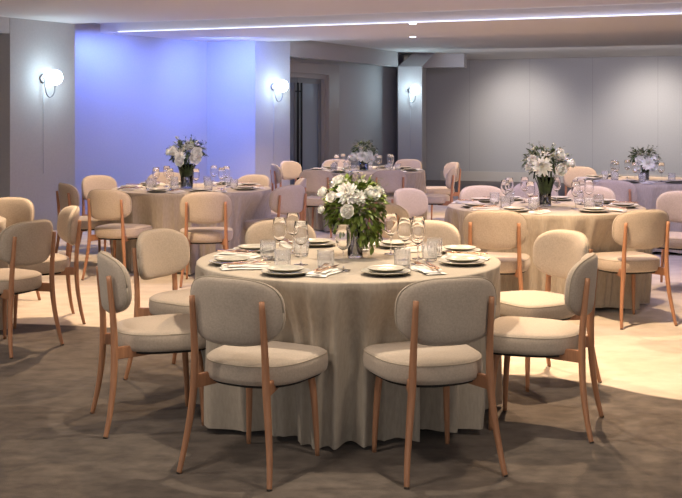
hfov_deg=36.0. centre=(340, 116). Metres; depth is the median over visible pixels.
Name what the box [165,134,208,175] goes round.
flower bouquet
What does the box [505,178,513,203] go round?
wine glass
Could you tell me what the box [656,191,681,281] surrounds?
dining chair
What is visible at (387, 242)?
plate
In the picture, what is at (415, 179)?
tablecloth
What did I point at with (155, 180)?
tumbler
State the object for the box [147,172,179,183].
dining chair
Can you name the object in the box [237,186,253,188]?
plate
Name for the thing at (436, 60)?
trim
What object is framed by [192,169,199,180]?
wine glass
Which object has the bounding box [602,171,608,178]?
tumbler
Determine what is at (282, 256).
tumbler
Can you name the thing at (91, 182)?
dining chair
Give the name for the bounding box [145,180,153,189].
tumbler
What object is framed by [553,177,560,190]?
bowl
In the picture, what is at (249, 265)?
napkin
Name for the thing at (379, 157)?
bowl
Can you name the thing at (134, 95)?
wall
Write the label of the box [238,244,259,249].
plate
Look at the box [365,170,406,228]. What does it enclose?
dining chair
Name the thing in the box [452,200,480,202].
napkin
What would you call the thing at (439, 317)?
dining chair
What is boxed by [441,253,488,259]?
napkin
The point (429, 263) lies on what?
knife
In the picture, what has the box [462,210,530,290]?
dining chair
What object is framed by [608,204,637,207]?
dinner plate
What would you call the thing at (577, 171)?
dining chair
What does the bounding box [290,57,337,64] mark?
trim
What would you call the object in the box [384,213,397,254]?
wine glass
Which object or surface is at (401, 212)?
dining chair
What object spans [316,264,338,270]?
knife
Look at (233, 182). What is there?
tumbler
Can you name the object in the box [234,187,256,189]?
dinner plate
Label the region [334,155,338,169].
wine glass
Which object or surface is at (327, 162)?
dining chair
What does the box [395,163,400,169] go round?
tumbler
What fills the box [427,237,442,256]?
tumbler
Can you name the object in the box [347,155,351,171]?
wine glass
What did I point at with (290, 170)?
dining chair
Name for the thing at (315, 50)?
trim
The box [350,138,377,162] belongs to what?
flower bouquet
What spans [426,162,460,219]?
dining chair
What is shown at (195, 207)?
dining chair
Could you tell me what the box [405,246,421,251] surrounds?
napkin
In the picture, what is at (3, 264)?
tablecloth
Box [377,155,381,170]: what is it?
wine glass
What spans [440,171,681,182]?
baseboard
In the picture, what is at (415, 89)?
wall sconce
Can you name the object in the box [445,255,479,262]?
plate
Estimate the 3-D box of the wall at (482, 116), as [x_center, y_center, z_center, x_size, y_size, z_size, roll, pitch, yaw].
[11.462,0.075,20.814,20.900,2.750,0.153,0,0,20]
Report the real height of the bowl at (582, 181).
0.114 m
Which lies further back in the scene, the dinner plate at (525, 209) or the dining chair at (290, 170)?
the dining chair at (290, 170)
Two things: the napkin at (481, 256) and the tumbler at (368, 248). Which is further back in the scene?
the tumbler at (368, 248)
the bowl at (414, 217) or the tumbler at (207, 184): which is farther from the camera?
the tumbler at (207, 184)
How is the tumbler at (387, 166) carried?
on the tablecloth at (415, 179)
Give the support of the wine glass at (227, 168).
on the tablecloth at (155, 209)
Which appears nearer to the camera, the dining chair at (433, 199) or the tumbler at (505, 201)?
the tumbler at (505, 201)
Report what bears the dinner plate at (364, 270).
on the tablecloth at (343, 313)
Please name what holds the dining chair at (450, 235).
on the floor
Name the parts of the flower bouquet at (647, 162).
flower, flower, flower, flower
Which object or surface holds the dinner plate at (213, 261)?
on the tablecloth at (343, 313)
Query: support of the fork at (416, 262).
on the napkin at (418, 267)
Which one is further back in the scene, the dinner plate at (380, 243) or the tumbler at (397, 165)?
the tumbler at (397, 165)
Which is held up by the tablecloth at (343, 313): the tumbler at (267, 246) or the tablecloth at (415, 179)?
the tumbler at (267, 246)
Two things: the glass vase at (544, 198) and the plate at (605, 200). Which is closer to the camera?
the glass vase at (544, 198)
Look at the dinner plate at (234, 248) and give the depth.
5.45 m
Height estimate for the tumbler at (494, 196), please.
0.090 m
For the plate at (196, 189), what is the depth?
9.73 m
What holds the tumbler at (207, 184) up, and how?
on the tablecloth at (155, 209)
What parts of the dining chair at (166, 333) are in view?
leg, leg, backrest, seat, seat, leg, leg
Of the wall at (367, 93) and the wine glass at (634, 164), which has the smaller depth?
the wine glass at (634, 164)
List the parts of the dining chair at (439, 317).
leg, leg, seat, seat, backrest, leg, leg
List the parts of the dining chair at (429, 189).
seat, backrest, leg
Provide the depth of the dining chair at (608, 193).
9.65 m
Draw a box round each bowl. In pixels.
[163,166,169,176]
[166,168,173,179]
[210,165,216,176]
[218,168,224,179]
[224,166,229,177]
[272,217,286,240]
[286,213,298,234]
[293,221,307,244]
[334,155,338,162]
[336,224,350,249]
[347,155,351,163]
[377,155,381,163]
[384,213,397,235]
[389,155,393,163]
[397,218,410,240]
[410,220,424,243]
[412,216,425,230]
[505,178,513,191]
[520,177,528,190]
[526,182,534,196]
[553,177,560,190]
[571,182,579,196]
[577,178,584,192]
[624,160,630,169]
[658,162,664,172]
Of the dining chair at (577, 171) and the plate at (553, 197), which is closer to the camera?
the plate at (553, 197)
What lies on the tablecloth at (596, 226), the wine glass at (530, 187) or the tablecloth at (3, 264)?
the wine glass at (530, 187)
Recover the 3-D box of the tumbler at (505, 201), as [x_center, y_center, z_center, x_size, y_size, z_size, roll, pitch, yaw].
[1.259,0.654,8.039,0.080,0.090,0.080,0,0,-24]
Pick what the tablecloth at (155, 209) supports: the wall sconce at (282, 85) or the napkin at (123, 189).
the napkin at (123, 189)
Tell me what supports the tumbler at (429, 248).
on the tablecloth at (343, 313)
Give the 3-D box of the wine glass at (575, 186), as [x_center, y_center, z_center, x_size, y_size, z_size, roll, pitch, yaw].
[1.787,0.596,7.994,0.071,0.206,0.071,0,0,0]
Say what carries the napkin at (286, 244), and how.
on the tablecloth at (343, 313)
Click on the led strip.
(664, 13)
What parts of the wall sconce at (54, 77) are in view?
wall plate, cord, curved arm, globe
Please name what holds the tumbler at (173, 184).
on the tablecloth at (155, 209)
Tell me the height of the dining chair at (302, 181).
0.816 m
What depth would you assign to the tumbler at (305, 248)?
5.25 m
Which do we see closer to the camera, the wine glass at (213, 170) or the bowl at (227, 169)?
the bowl at (227, 169)
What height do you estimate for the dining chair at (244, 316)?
0.816 m
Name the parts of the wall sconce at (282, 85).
wall plate, globe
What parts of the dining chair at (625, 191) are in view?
leg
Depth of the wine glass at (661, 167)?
11.34 m
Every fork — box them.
[226,259,265,262]
[413,261,434,268]
[445,251,484,254]
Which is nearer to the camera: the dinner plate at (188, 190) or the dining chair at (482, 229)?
the dining chair at (482, 229)
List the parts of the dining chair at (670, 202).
leg, seat, backrest, seat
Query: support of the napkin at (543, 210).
on the tablecloth at (596, 226)
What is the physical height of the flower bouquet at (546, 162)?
0.494 m
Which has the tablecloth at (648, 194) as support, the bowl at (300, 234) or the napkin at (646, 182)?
the napkin at (646, 182)
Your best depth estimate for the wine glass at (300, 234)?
4.95 m
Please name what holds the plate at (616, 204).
on the dinner plate at (615, 206)
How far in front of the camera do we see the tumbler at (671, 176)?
11.29 m
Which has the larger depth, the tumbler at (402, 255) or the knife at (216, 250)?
the knife at (216, 250)
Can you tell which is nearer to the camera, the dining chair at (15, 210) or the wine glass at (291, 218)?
the wine glass at (291, 218)
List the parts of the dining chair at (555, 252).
leg, seat, leg, backrest, leg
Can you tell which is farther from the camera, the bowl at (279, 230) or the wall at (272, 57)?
the wall at (272, 57)
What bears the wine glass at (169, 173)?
on the tablecloth at (155, 209)
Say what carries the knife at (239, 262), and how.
on the napkin at (249, 265)
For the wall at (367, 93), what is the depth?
20.72 m
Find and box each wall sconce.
[39,70,62,173]
[271,80,287,101]
[408,85,419,150]
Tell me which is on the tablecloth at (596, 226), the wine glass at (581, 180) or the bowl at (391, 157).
the wine glass at (581, 180)
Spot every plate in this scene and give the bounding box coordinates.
[120,185,136,187]
[146,189,169,191]
[149,188,165,190]
[188,190,212,191]
[191,188,208,190]
[209,258,255,264]
[214,255,249,261]
[233,247,259,252]
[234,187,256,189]
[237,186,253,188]
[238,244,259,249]
[241,183,257,184]
[261,268,310,275]
[267,265,303,272]
[309,238,330,243]
[309,241,335,246]
[361,268,410,275]
[367,265,404,272]
[379,242,416,247]
[381,240,411,245]
[438,258,484,265]
[442,247,480,253]
[444,245,475,250]
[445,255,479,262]
[464,203,485,205]
[471,197,489,200]
[499,208,529,211]
[503,206,524,209]
[551,196,568,198]
[551,198,572,200]
[578,208,608,211]
[583,207,605,210]
[604,199,615,201]
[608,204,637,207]
[612,203,633,205]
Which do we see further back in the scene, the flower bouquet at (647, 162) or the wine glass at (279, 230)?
the flower bouquet at (647, 162)
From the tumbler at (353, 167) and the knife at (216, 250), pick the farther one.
the tumbler at (353, 167)
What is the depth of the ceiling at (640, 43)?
18.83 m
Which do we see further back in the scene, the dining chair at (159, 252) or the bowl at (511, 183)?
the bowl at (511, 183)
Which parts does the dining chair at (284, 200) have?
seat, leg, backrest, leg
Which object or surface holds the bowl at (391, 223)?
on the wine glass at (391, 223)
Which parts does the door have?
pane, handle, handle, pane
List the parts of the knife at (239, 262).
handle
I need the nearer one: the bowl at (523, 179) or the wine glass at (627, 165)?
the bowl at (523, 179)
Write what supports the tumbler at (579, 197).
on the tablecloth at (596, 226)
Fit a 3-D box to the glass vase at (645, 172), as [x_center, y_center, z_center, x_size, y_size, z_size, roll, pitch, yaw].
[3.380,0.644,11.700,0.104,0.110,0.104,0,0,0]
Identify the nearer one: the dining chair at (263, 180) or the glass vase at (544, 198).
the glass vase at (544, 198)
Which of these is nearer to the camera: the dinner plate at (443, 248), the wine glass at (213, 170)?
the dinner plate at (443, 248)
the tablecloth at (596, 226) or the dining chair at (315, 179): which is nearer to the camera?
the tablecloth at (596, 226)
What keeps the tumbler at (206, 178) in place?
on the tablecloth at (155, 209)
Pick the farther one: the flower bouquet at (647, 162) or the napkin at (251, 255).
the flower bouquet at (647, 162)
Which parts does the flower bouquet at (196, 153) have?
flower, flower, flower, flower, flower, flower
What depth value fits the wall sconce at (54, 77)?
13.22 m
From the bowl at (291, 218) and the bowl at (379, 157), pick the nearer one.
the bowl at (291, 218)
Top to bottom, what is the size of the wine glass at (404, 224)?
0.206 m
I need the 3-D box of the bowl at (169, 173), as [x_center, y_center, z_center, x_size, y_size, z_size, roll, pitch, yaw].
[-1.636,0.550,10.041,0.071,0.114,0.071,0,0,0]
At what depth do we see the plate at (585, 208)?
7.73 m
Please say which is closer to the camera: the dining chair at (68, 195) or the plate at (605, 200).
the plate at (605, 200)
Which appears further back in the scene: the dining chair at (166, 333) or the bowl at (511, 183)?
the bowl at (511, 183)
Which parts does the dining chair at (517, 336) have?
leg, leg, seat, seat, backrest, leg, leg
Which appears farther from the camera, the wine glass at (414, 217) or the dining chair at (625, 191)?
the dining chair at (625, 191)
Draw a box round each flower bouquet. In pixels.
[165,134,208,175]
[317,171,388,254]
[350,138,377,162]
[520,141,574,192]
[628,145,660,172]
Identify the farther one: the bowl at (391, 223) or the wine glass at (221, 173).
the wine glass at (221, 173)
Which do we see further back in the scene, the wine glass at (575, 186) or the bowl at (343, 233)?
the wine glass at (575, 186)
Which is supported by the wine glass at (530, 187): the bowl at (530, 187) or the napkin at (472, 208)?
the bowl at (530, 187)
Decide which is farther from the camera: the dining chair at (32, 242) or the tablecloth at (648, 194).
the tablecloth at (648, 194)
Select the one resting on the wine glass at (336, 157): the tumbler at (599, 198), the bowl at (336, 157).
the bowl at (336, 157)
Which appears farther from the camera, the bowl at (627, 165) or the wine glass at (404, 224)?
the bowl at (627, 165)
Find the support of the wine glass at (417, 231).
on the tablecloth at (343, 313)
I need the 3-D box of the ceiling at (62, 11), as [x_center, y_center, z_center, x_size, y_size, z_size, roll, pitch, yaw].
[1.911,-1.383,2.290,34.000,0.335,17.620,0,0,20]
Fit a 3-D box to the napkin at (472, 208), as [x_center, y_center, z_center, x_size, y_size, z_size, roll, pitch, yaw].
[1.093,0.688,7.936,0.241,0.019,0.120,0,0,-11]
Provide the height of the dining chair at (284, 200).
0.816 m
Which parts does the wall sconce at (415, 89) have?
cord, globe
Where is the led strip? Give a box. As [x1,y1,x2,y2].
[118,13,681,31]
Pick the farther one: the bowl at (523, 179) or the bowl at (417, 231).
the bowl at (523, 179)
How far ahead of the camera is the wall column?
13.17 m
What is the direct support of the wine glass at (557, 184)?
on the tablecloth at (596, 226)
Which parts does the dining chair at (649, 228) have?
leg, seat, seat, leg, backrest, leg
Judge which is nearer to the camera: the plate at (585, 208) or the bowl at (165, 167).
the plate at (585, 208)
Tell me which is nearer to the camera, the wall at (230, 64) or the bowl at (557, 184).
the bowl at (557, 184)
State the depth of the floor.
4.78 m
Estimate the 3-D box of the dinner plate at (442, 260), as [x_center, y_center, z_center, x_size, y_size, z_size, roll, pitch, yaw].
[0.575,0.690,5.000,0.224,0.017,0.224,0,0,-31]
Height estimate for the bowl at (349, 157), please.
0.114 m
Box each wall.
[75,23,206,210]
[207,41,255,181]
[254,41,289,191]
[338,55,403,166]
[397,67,425,180]
[426,56,681,179]
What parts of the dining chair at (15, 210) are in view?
backrest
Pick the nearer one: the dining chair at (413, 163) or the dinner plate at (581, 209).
the dinner plate at (581, 209)
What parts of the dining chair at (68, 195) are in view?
leg, backrest, leg, seat, leg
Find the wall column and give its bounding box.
[0,18,74,230]
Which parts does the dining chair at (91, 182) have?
leg, backrest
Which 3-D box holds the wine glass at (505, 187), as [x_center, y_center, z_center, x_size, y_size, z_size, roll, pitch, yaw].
[1.283,0.596,8.204,0.071,0.206,0.071,0,0,0]
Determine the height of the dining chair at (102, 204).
0.816 m
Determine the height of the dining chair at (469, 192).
0.816 m
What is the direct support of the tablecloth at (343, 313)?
on the round table
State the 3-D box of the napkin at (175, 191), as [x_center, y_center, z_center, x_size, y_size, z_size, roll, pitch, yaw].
[-1.530,0.688,9.711,0.120,0.019,0.241,0,0,18]
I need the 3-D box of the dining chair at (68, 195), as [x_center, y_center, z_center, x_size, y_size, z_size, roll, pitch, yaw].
[-2.504,1.045,10.298,0.529,0.816,0.472,0,0,-34]
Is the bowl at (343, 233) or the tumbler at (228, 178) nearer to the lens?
the bowl at (343, 233)
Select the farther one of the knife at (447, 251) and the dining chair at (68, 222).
the dining chair at (68, 222)
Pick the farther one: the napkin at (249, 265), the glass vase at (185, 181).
the glass vase at (185, 181)
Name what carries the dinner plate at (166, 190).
on the tablecloth at (155, 209)
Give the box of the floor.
[0,180,681,497]
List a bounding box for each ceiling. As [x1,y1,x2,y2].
[0,0,681,23]
[311,30,681,59]
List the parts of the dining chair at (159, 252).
leg, backrest, seat, leg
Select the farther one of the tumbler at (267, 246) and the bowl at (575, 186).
the bowl at (575, 186)
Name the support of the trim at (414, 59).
attached to the wall at (367, 93)
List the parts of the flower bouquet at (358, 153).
flower, flower, flower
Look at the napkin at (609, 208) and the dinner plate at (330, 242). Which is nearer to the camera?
the dinner plate at (330, 242)
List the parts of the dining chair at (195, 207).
leg, leg, backrest, seat, seat, leg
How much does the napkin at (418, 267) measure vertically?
0.019 m
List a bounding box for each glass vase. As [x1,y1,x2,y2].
[180,164,192,187]
[347,227,362,258]
[359,162,367,169]
[539,177,550,205]
[640,171,648,179]
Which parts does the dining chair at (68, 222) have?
leg, seat, backrest, leg, leg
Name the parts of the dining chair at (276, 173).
leg, leg, backrest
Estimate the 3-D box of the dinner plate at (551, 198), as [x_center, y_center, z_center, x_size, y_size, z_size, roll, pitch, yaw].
[1.835,0.690,8.826,0.224,0.017,0.224,0,0,14]
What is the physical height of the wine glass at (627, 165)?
0.206 m
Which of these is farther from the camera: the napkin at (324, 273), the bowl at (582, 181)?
the bowl at (582, 181)
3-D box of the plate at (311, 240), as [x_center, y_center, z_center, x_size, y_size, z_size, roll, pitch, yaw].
[-0.137,0.678,5.724,0.168,0.017,0.168,0,0,-18]
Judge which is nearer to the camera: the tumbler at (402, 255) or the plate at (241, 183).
the tumbler at (402, 255)
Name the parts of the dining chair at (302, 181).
seat, backrest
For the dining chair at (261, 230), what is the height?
0.816 m
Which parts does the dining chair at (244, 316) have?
leg, backrest, leg, leg, seat, seat, leg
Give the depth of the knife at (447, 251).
5.20 m
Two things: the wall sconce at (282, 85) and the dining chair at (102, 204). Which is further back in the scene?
the wall sconce at (282, 85)
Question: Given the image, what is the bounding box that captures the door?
[290,61,338,184]
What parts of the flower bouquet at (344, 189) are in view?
flower, flower, flower, flower, flower, flower, flower, flower, flower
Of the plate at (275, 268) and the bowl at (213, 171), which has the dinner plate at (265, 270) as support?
the plate at (275, 268)
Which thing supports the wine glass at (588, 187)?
on the tablecloth at (596, 226)
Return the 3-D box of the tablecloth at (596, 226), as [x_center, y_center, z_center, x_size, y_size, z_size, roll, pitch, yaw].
[1.603,1.074,8.289,1.587,0.744,1.552,0,0,0]
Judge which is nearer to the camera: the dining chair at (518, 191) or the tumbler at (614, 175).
the dining chair at (518, 191)
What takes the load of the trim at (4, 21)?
attached to the ceiling at (62, 11)
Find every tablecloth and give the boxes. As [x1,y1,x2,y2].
[0,216,8,329]
[111,183,270,274]
[195,244,501,449]
[303,168,426,231]
[444,199,651,309]
[572,176,681,252]
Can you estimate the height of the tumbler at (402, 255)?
0.090 m
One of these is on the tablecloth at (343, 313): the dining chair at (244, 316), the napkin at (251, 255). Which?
the napkin at (251, 255)
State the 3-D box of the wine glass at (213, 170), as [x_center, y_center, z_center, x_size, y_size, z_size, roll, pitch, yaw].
[-1.290,0.596,10.651,0.071,0.206,0.071,0,0,0]
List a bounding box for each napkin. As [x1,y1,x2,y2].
[119,188,142,190]
[168,190,185,192]
[214,251,260,257]
[219,263,268,269]
[276,241,293,247]
[305,267,341,276]
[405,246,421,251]
[410,264,446,274]
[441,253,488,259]
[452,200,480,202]
[471,207,499,209]
[529,209,550,213]
[604,207,627,211]
[640,181,654,183]
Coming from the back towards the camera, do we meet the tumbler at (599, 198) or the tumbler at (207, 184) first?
the tumbler at (207, 184)
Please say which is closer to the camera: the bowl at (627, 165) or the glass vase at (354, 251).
the glass vase at (354, 251)
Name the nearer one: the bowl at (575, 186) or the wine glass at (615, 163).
the bowl at (575, 186)
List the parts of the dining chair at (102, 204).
leg, backrest, leg, seat, seat, leg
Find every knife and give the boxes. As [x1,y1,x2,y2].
[216,250,251,252]
[223,262,270,263]
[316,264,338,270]
[426,262,439,268]
[447,251,487,253]
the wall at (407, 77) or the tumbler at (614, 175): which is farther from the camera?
the wall at (407, 77)
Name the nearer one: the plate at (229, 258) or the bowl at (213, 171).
the plate at (229, 258)
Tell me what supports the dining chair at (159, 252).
on the floor
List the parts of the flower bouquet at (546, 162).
flower, flower, flower, flower, flower, flower, flower, flower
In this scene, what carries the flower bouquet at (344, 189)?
in the glass vase at (354, 251)
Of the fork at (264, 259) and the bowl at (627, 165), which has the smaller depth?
the fork at (264, 259)
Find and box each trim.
[0,17,8,33]
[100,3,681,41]
[290,40,397,66]
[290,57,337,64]
[397,53,433,72]
[423,54,466,67]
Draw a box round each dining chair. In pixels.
[0,197,40,299]
[0,219,63,358]
[9,205,85,328]
[55,183,111,261]
[79,175,116,250]
[81,189,151,279]
[90,251,205,438]
[123,228,190,379]
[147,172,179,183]
[176,276,327,490]
[179,192,232,287]
[238,174,270,186]
[244,185,306,230]
[244,220,315,243]
[270,164,281,190]
[271,178,305,220]
[280,161,301,186]
[299,170,338,237]
[322,159,350,167]
[363,276,507,488]
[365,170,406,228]
[377,202,409,238]
[389,220,460,245]
[391,188,427,217]
[394,159,421,168]
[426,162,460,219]
[426,167,455,205]
[459,185,504,200]
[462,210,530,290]
[486,252,603,442]
[500,229,601,391]
[512,182,557,198]
[563,166,596,195]
[567,186,615,199]
[594,180,637,202]
[595,209,677,329]
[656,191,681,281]
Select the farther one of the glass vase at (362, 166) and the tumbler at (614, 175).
the glass vase at (362, 166)
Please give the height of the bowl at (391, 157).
0.114 m
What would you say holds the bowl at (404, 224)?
on the wine glass at (404, 224)
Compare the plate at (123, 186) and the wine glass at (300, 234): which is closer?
the wine glass at (300, 234)
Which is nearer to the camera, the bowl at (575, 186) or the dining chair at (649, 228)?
the dining chair at (649, 228)
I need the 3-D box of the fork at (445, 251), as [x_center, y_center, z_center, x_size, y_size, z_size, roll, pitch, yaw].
[0.610,0.671,5.185,0.198,0.008,0.025,0,0,15]
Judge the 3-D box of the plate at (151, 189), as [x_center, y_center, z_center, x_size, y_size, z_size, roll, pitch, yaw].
[-1.710,0.678,9.790,0.168,0.017,0.168,0,0,16]
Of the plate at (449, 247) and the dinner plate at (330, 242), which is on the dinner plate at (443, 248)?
the plate at (449, 247)
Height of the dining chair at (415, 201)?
0.816 m
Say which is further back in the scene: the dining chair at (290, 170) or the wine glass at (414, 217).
the dining chair at (290, 170)
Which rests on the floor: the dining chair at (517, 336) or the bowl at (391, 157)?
the dining chair at (517, 336)
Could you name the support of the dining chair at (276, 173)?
on the floor
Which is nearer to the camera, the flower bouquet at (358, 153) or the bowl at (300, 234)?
the bowl at (300, 234)
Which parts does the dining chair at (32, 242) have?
leg, leg, seat, seat, backrest, leg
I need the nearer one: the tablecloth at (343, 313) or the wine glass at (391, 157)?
the tablecloth at (343, 313)
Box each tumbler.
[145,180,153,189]
[149,178,156,186]
[170,181,178,189]
[203,176,210,180]
[204,181,212,189]
[224,177,231,185]
[230,179,237,188]
[260,239,275,259]
[274,248,290,264]
[293,238,308,256]
[317,249,333,267]
[330,164,335,170]
[344,162,348,168]
[351,165,356,170]
[363,232,369,250]
[368,162,372,168]
[385,164,390,169]
[394,247,410,267]
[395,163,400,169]
[421,241,437,261]
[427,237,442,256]
[490,192,499,203]
[500,196,510,207]
[506,191,514,201]
[528,197,538,209]
[574,192,583,202]
[584,197,594,206]
[593,194,603,205]
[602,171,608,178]
[611,172,618,179]
[638,173,645,181]
[668,173,675,179]
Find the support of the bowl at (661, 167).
on the wine glass at (661, 167)
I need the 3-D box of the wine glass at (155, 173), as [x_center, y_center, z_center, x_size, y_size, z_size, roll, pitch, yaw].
[-1.808,0.596,10.259,0.071,0.206,0.071,0,0,0]
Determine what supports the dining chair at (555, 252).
on the floor
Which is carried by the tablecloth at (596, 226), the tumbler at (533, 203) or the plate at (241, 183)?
the tumbler at (533, 203)
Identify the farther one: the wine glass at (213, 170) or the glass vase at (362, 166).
the glass vase at (362, 166)
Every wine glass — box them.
[152,167,159,178]
[163,166,169,186]
[166,168,173,189]
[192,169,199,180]
[210,165,216,185]
[218,168,224,188]
[224,166,229,186]
[272,217,286,260]
[286,213,298,253]
[293,221,307,265]
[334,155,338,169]
[336,224,350,270]
[341,154,345,162]
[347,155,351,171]
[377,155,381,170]
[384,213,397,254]
[389,155,393,169]
[397,218,410,260]
[410,220,424,264]
[412,216,425,258]
[501,180,509,195]
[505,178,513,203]
[520,177,528,202]
[526,182,534,208]
[552,177,560,202]
[571,182,579,208]
[577,178,584,204]
[584,180,593,194]
[613,161,618,171]
[624,160,630,177]
[632,162,637,172]
[658,162,664,181]
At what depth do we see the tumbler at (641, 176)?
11.27 m
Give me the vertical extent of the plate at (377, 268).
0.017 m
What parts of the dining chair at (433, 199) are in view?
seat, backrest, leg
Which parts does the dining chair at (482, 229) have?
leg, backrest, seat, seat, leg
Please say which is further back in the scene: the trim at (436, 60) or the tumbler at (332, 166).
the trim at (436, 60)
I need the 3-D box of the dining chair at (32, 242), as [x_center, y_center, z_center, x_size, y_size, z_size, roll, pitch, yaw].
[-2.096,1.045,6.608,0.529,0.816,0.472,0,0,29]
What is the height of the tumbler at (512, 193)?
0.090 m
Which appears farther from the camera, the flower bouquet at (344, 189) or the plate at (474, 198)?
the plate at (474, 198)
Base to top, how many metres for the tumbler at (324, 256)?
0.090 m
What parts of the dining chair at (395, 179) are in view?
seat, backrest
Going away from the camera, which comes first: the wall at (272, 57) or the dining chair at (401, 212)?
the dining chair at (401, 212)
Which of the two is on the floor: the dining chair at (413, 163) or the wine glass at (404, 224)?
the dining chair at (413, 163)
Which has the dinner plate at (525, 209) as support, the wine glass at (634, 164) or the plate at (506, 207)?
the plate at (506, 207)
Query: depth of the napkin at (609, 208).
7.80 m
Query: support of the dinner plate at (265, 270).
on the tablecloth at (343, 313)
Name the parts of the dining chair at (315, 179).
leg, seat, backrest, leg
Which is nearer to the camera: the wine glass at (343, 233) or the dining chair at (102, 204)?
the wine glass at (343, 233)
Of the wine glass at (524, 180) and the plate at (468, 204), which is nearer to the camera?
the plate at (468, 204)
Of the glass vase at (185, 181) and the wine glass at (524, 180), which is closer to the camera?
the wine glass at (524, 180)
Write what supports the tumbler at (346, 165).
on the tablecloth at (415, 179)
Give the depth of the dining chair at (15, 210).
8.29 m
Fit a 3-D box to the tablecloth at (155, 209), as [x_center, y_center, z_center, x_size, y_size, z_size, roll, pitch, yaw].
[-1.474,1.074,10.352,1.567,0.744,1.572,0,0,-43]
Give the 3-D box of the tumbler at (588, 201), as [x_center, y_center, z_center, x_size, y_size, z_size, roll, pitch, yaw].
[1.883,0.654,7.965,0.080,0.090,0.080,0,0,-39]
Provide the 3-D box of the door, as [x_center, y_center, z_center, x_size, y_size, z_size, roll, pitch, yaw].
[-0.695,0.245,18.464,0.170,2.410,2.490,0,0,28]
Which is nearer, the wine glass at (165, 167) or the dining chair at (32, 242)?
the dining chair at (32, 242)
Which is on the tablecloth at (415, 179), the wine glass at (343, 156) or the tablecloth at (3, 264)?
the wine glass at (343, 156)
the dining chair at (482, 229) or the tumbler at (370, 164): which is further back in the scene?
the tumbler at (370, 164)
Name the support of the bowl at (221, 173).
on the wine glass at (221, 173)
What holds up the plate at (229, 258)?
on the dinner plate at (213, 261)

